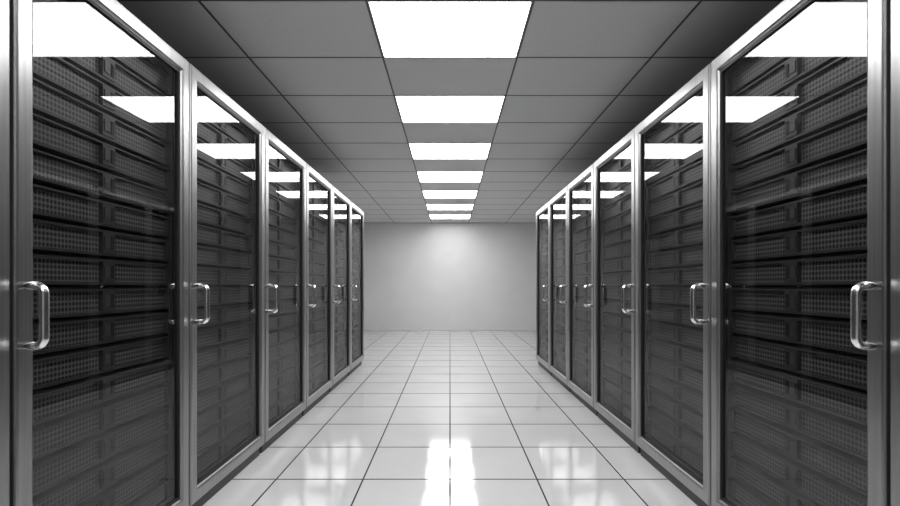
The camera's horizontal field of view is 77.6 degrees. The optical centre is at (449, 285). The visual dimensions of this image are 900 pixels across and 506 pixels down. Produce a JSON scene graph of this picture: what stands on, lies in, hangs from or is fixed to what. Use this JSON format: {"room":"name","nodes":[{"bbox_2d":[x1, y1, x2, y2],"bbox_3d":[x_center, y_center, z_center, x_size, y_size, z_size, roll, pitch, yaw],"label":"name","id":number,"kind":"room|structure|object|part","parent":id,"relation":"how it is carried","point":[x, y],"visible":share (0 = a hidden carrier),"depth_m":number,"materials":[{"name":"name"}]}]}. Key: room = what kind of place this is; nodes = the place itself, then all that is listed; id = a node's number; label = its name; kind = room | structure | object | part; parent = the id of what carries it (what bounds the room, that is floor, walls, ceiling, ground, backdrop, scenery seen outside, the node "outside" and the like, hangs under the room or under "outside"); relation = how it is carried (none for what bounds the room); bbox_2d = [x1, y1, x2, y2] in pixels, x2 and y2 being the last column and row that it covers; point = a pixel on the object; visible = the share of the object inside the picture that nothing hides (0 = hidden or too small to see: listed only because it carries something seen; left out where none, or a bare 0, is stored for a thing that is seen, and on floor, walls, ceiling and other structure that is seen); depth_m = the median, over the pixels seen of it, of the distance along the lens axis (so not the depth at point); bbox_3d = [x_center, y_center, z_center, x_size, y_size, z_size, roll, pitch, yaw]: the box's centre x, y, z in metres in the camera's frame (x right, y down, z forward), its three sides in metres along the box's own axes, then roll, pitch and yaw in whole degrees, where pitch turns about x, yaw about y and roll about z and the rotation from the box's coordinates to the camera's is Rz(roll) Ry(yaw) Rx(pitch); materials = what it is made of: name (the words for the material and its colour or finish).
{"room":"server room","nodes":[
{"label":"server room","id":0,"kind":"room"},
{"bbox_2d":[117,0,782,222],"bbox_3d":[0.000,-1.537,4.502,5.240,0.100,17.416,0,0,0],"label":"ceiling","id":1,"kind":"structure","parent":0,"point":[316,75],"depth_m":4.06,"materials":[{"name":"grey"}]},
{"bbox_2d":[368,1,531,56],"bbox_3d":[0.000,-1.502,3.284,0.862,0.031,0.717,0,0,0],"label":"recessed light","id":2,"kind":"object","parent":1,"relation":"in","point":[403,28],"visible":1,"depth_m":3.23,"materials":[{"name":"white plastic"}]},
{"bbox_2d":[395,96,504,122],"bbox_3d":[0.000,-1.502,4.742,0.862,0.031,0.717,0,0,0],"label":"recessed light","id":3,"kind":"object","parent":1,"relation":"in","point":[412,109],"visible":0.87,"depth_m":4.70,"materials":[{"name":"white plastic"}]},
{"bbox_2d":[409,143,490,158],"bbox_3d":[0.000,-1.502,6.199,0.862,0.031,0.717,0,0,0],"label":"recessed light","id":4,"kind":"object","parent":1,"relation":"in","point":[418,150],"visible":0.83,"depth_m":6.15,"materials":[{"name":"white plastic"}]},
{"bbox_2d":[417,172,482,181],"bbox_3d":[0.000,-1.502,7.656,0.862,0.031,0.717,0,0,0],"label":"recessed light","id":5,"kind":"object","parent":1,"relation":"in","point":[423,176],"visible":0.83,"depth_m":7.62,"materials":[{"name":"white plastic"}]},
{"bbox_2d":[423,191,476,197],"bbox_3d":[0.000,-1.502,9.113,0.862,0.031,0.717,0,0,0],"label":"recessed light","id":6,"kind":"object","parent":1,"relation":"in","point":[427,194],"visible":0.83,"depth_m":9.11,"materials":[{"name":"white plastic"}]},
{"bbox_2d":[426,204,473,209],"bbox_3d":[0.000,-1.502,10.570,0.862,0.031,0.717,0,0,0],"label":"recessed light","id":7,"kind":"object","parent":1,"relation":"in","point":[429,206],"visible":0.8,"depth_m":10.49,"materials":[{"name":"white plastic"}]},
{"bbox_2d":[430,215,469,218],"bbox_3d":[0.000,-1.502,12.027,0.862,0.031,0.717,0,0,0],"label":"recessed light","id":8,"kind":"object","parent":1,"relation":"in","point":[431,216],"visible":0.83,"depth_m":12.09,"materials":[{"name":"white plastic"}]},
{"bbox_2d":[203,330,696,505],"bbox_3d":[0.000,1.068,4.505,5.240,0.060,17.410,0,0,0],"label":"floor","id":9,"kind":"structure","parent":0,"point":[427,417],"depth_m":3.72,"materials":[{"name":"white tile"}]},
{"bbox_2d":[0,0,8,505],"bbox_3d":[-1.603,0.028,0.961,1.074,2.020,0.992,0,0,0],"label":"rack","id":10,"kind":"object","parent":9,"relation":"on","point":[4,4],"visible":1,"depth_m":1.43,"materials":[{"name":"metal"}]},
{"bbox_2d":[9,0,188,505],"bbox_3d":[-1.603,0.028,1.957,1.074,2.020,0.992,0,0,0],"label":"rack","id":11,"kind":"object","parent":9,"relation":"on","point":[99,102],"visible":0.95,"depth_m":1.90,"materials":[{"name":"metal"}]},
{"bbox_3d":[-1.105,0.079,1.487,0.078,0.184,0.024,0,0,0],"label":"door handle","id":12,"kind":"part","parent":11,"relation":"part of","materials":[{"name":"silver metal"}]},
{"bbox_2d":[189,63,263,505],"bbox_3d":[-1.603,0.028,2.953,1.074,2.020,0.992,0,0,0],"label":"rack","id":13,"kind":"object","parent":9,"relation":"on","point":[226,143],"visible":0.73,"depth_m":2.94,"materials":[{"name":"metal"}]},
{"bbox_3d":[-1.105,0.079,2.483,0.078,0.184,0.024,0,0,0],"label":"door handle","id":14,"kind":"part","parent":13,"relation":"part of","materials":[{"name":"silver metal"}]},
{"bbox_2d":[259,127,305,452],"bbox_3d":[-1.603,0.028,3.949,1.074,2.020,0.992,0,0,0],"label":"rack","id":15,"kind":"object","parent":9,"relation":"on","point":[284,170],"visible":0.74,"depth_m":4.06,"materials":[{"name":"metal"}]},
{"bbox_3d":[-1.105,0.079,3.479,0.078,0.184,0.024,0,0,0],"label":"door handle","id":16,"kind":"part","parent":15,"relation":"part of","materials":[{"name":"silver metal"}]},
{"bbox_2d":[302,163,331,415],"bbox_3d":[-1.603,0.028,4.945,1.074,2.020,0.992,0,0,0],"label":"rack","id":17,"kind":"object","parent":9,"relation":"on","point":[318,189],"visible":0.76,"depth_m":5.08,"materials":[{"name":"metal"}]},
{"bbox_3d":[-1.105,0.079,4.475,0.078,0.184,0.024,0,0,0],"label":"door handle","id":18,"kind":"part","parent":17,"relation":"part of","materials":[{"name":"silver metal"}]},
{"bbox_2d":[329,185,350,391],"bbox_3d":[-1.603,0.028,5.941,1.074,2.020,0.992,0,0,0],"label":"rack","id":19,"kind":"object","parent":9,"relation":"on","point":[341,205],"visible":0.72,"depth_m":6.18,"materials":[{"name":"metal"}]},
{"bbox_3d":[-1.105,0.079,5.471,0.078,0.184,0.024,0,0,0],"label":"door handle","id":20,"kind":"part","parent":19,"relation":"part of","materials":[{"name":"silver metal"}]},
{"bbox_2d":[348,202,363,375],"bbox_3d":[-1.603,0.028,6.937,1.074,2.020,0.992,0,0,0],"label":"rack","id":21,"kind":"object","parent":9,"relation":"on","point":[357,215],"visible":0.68,"depth_m":7.24,"materials":[{"name":"metal"}]},
{"bbox_3d":[-1.105,0.079,6.467,0.078,0.184,0.024,0,0,0],"label":"door handle","id":22,"kind":"part","parent":21,"relation":"part of","materials":[{"name":"silver metal"}]},
{"bbox_2d":[536,202,551,375],"bbox_3d":[1.603,0.028,6.937,1.074,2.020,0.992,0,0,0],"label":"rack","id":23,"kind":"object","parent":9,"relation":"on","point":[542,215],"visible":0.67,"depth_m":7.24,"materials":[{"name":"metal"}]},
{"bbox_3d":[1.105,0.079,6.467,0.078,0.184,0.024,0,0,0],"label":"door handle","id":24,"kind":"part","parent":23,"relation":"part of","materials":[{"name":"silver metal"}]},
{"bbox_2d":[549,185,570,391],"bbox_3d":[1.603,0.028,5.941,1.074,2.020,0.992,0,0,0],"label":"rack","id":25,"kind":"object","parent":9,"relation":"on","point":[558,205],"visible":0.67,"depth_m":6.18,"materials":[{"name":"metal"}]},
{"bbox_3d":[1.105,0.079,5.471,0.078,0.184,0.024,0,0,0],"label":"door handle","id":26,"kind":"part","parent":25,"relation":"part of","materials":[{"name":"silver metal"}]},
{"bbox_2d":[568,163,597,415],"bbox_3d":[1.603,0.028,4.945,1.074,2.020,0.992,0,0,0],"label":"rack","id":27,"kind":"object","parent":9,"relation":"on","point":[581,189],"visible":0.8,"depth_m":5.12,"materials":[{"name":"metal"}]},
{"bbox_3d":[1.105,0.079,4.475,0.078,0.184,0.024,0,0,0],"label":"door handle","id":28,"kind":"part","parent":27,"relation":"part of","materials":[{"name":"silver metal"}]},
{"bbox_2d":[594,127,640,452],"bbox_3d":[1.603,0.028,3.949,1.074,2.020,0.992,0,0,0],"label":"rack","id":29,"kind":"object","parent":9,"relation":"on","point":[615,170],"visible":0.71,"depth_m":4.06,"materials":[{"name":"metal"}]},
{"bbox_3d":[1.105,0.079,3.479,0.078,0.184,0.024,0,0,0],"label":"door handle","id":30,"kind":"part","parent":29,"relation":"part of","materials":[{"name":"silver metal"}]},
{"bbox_2d":[636,63,710,505],"bbox_3d":[1.603,0.028,2.953,1.074,2.020,0.992,0,0,0],"label":"rack","id":31,"kind":"object","parent":9,"relation":"on","point":[673,143],"visible":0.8,"depth_m":2.96,"materials":[{"name":"metal"}]},
{"bbox_3d":[1.105,0.079,2.483,0.078,0.184,0.024,0,0,0],"label":"door handle","id":32,"kind":"part","parent":31,"relation":"part of","materials":[{"name":"silver metal"}]},
{"bbox_2d":[711,0,890,505],"bbox_3d":[1.603,0.028,1.957,1.074,2.020,0.992,0,0,0],"label":"rack","id":33,"kind":"object","parent":9,"relation":"on","point":[801,101],"visible":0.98,"depth_m":1.93,"materials":[{"name":"metal"}]},
{"bbox_3d":[1.105,0.079,1.487,0.078,0.184,0.024,0,0,0],"label":"door handle","id":34,"kind":"part","parent":33,"relation":"part of","materials":[{"name":"silver metal"}]},
{"bbox_2d":[891,0,899,505],"bbox_3d":[1.603,0.028,0.961,1.074,2.020,0.992,0,0,0],"label":"rack","id":35,"kind":"object","parent":9,"relation":"on","point":[895,4],"visible":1,"depth_m":1.43,"materials":[{"name":"metal"}]},
{"bbox_2d":[364,223,535,329],"bbox_3d":[0.000,-0.244,13.260,5.440,2.685,0.100,0,0,0],"label":"wall","id":36,"kind":"structure","parent":0,"point":[418,276],"depth_m":13.21,"materials":[{"name":"paint"}]}
]}

